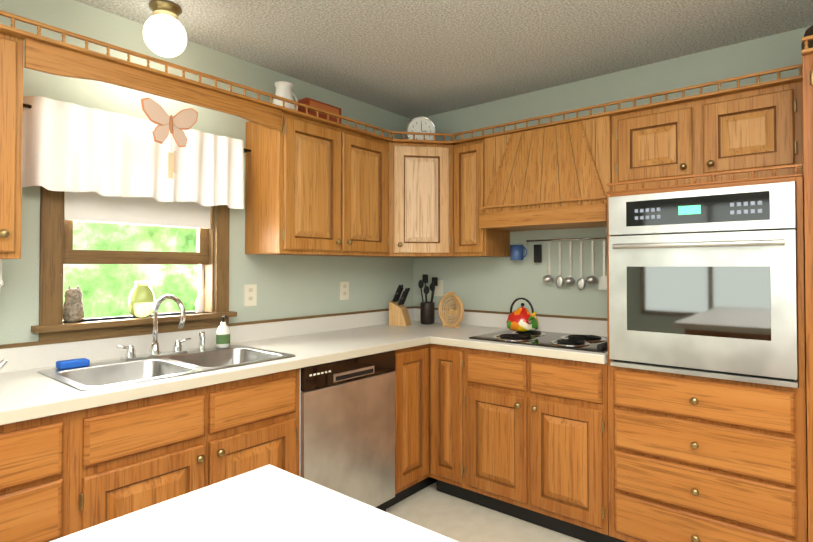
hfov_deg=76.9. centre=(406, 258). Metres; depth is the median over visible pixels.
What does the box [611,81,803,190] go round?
upper cabinet
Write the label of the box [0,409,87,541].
base cabinet
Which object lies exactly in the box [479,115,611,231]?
range hood
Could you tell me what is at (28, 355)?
backsplash
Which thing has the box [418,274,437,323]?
utensil crock
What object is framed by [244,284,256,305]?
electrical outlet plate
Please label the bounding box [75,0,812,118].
ceiling
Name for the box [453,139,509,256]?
upper cabinet
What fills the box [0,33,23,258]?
upper cabinet
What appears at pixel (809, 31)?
basket
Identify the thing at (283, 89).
pitcher
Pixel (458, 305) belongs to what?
wooden basket
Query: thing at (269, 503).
kitchen island
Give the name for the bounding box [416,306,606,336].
trim
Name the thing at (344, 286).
electrical outlet plate
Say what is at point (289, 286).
wall
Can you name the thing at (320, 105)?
box
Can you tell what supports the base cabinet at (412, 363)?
on the floor
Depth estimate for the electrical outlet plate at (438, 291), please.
3.63 m
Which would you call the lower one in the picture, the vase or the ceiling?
the vase
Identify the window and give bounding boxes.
[31,186,236,341]
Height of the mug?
0.112 m
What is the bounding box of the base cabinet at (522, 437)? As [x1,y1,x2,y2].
[429,343,613,541]
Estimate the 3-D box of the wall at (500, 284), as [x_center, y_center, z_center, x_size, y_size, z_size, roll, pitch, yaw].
[1.888,0.141,2.369,4.950,2.400,0.150,-1,-1,40]
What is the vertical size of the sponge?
0.027 m
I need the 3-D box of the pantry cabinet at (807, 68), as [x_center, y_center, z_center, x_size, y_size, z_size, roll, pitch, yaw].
[1.900,0.297,1.822,0.737,2.070,0.667,-1,-1,40]
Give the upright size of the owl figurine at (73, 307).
0.153 m
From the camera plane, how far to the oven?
2.02 m
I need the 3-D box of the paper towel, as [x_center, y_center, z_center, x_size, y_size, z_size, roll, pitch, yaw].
[-1.505,0.074,1.652,0.130,0.150,0.324,-1,-1,40]
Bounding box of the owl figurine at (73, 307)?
[63,285,83,322]
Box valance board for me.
[24,38,281,130]
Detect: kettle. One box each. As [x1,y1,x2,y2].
[0,359,7,369]
[506,298,538,331]
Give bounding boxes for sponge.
[56,358,89,369]
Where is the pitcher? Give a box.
[272,81,297,110]
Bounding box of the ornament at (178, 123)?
[141,97,197,178]
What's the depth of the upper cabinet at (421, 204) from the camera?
3.16 m
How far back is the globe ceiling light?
2.11 m
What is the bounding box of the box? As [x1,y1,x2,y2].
[298,97,340,122]
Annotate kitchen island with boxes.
[50,464,457,541]
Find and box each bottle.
[195,294,202,312]
[216,316,229,347]
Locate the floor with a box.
[386,482,584,541]
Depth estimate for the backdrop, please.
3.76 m
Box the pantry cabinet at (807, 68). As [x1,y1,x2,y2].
[802,53,812,541]
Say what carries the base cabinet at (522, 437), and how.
on the floor
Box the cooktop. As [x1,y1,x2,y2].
[469,329,607,352]
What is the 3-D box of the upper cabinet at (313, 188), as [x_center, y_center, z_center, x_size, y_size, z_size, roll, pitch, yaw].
[-0.463,-0.370,2.908,0.347,0.700,0.808,-1,-1,40]
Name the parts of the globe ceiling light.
ceiling light fixture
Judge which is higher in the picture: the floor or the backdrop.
the backdrop
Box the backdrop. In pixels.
[63,220,197,319]
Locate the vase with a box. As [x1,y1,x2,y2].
[128,281,154,316]
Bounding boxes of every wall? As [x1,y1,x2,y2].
[0,0,412,344]
[413,26,810,317]
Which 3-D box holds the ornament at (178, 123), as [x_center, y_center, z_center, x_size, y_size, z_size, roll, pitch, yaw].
[-0.952,-0.479,2.070,0.016,0.309,0.234,-1,-1,40]
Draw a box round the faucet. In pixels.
[117,294,205,361]
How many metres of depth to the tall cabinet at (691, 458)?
2.03 m
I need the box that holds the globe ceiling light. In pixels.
[143,0,186,57]
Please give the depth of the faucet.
2.20 m
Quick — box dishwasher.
[299,350,395,511]
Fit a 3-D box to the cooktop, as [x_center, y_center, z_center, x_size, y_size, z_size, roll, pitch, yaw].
[0.782,0.440,2.761,0.730,0.066,0.500,-1,-1,40]
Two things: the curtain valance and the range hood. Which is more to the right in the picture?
the range hood
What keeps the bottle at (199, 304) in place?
on the window
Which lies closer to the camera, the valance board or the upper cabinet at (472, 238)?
the valance board
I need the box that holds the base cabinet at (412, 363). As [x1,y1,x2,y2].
[386,344,431,508]
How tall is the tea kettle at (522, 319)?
0.190 m
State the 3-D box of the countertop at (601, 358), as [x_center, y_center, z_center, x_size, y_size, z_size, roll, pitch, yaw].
[1.056,0.453,2.527,0.051,0.039,0.420,-1,-1,40]
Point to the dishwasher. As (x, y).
(347, 430)
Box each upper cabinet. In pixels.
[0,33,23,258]
[245,112,388,256]
[365,142,459,257]
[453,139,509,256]
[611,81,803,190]
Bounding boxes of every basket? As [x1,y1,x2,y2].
[438,292,463,327]
[801,25,812,49]
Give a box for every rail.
[0,10,812,144]
[526,237,606,289]
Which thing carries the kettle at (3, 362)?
on the countertop at (29, 394)
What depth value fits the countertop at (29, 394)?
2.01 m
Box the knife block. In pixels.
[389,284,411,325]
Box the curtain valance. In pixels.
[22,96,250,208]
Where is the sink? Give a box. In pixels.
[37,345,295,390]
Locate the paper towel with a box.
[0,259,3,288]
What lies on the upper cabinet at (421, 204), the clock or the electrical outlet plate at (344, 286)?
the clock
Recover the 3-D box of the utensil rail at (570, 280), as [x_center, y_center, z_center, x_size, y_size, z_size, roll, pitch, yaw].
[0.950,0.030,2.994,0.557,0.304,0.078,-1,-1,40]
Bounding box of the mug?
[510,243,527,259]
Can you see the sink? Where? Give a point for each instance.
(101, 375)
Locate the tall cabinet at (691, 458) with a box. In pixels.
[606,164,807,541]
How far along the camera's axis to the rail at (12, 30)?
2.31 m
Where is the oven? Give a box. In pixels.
[609,181,797,387]
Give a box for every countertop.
[0,320,491,424]
[596,352,607,363]
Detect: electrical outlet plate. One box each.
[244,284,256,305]
[340,282,348,299]
[434,280,442,295]
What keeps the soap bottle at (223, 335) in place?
on the sink
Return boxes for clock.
[406,116,436,139]

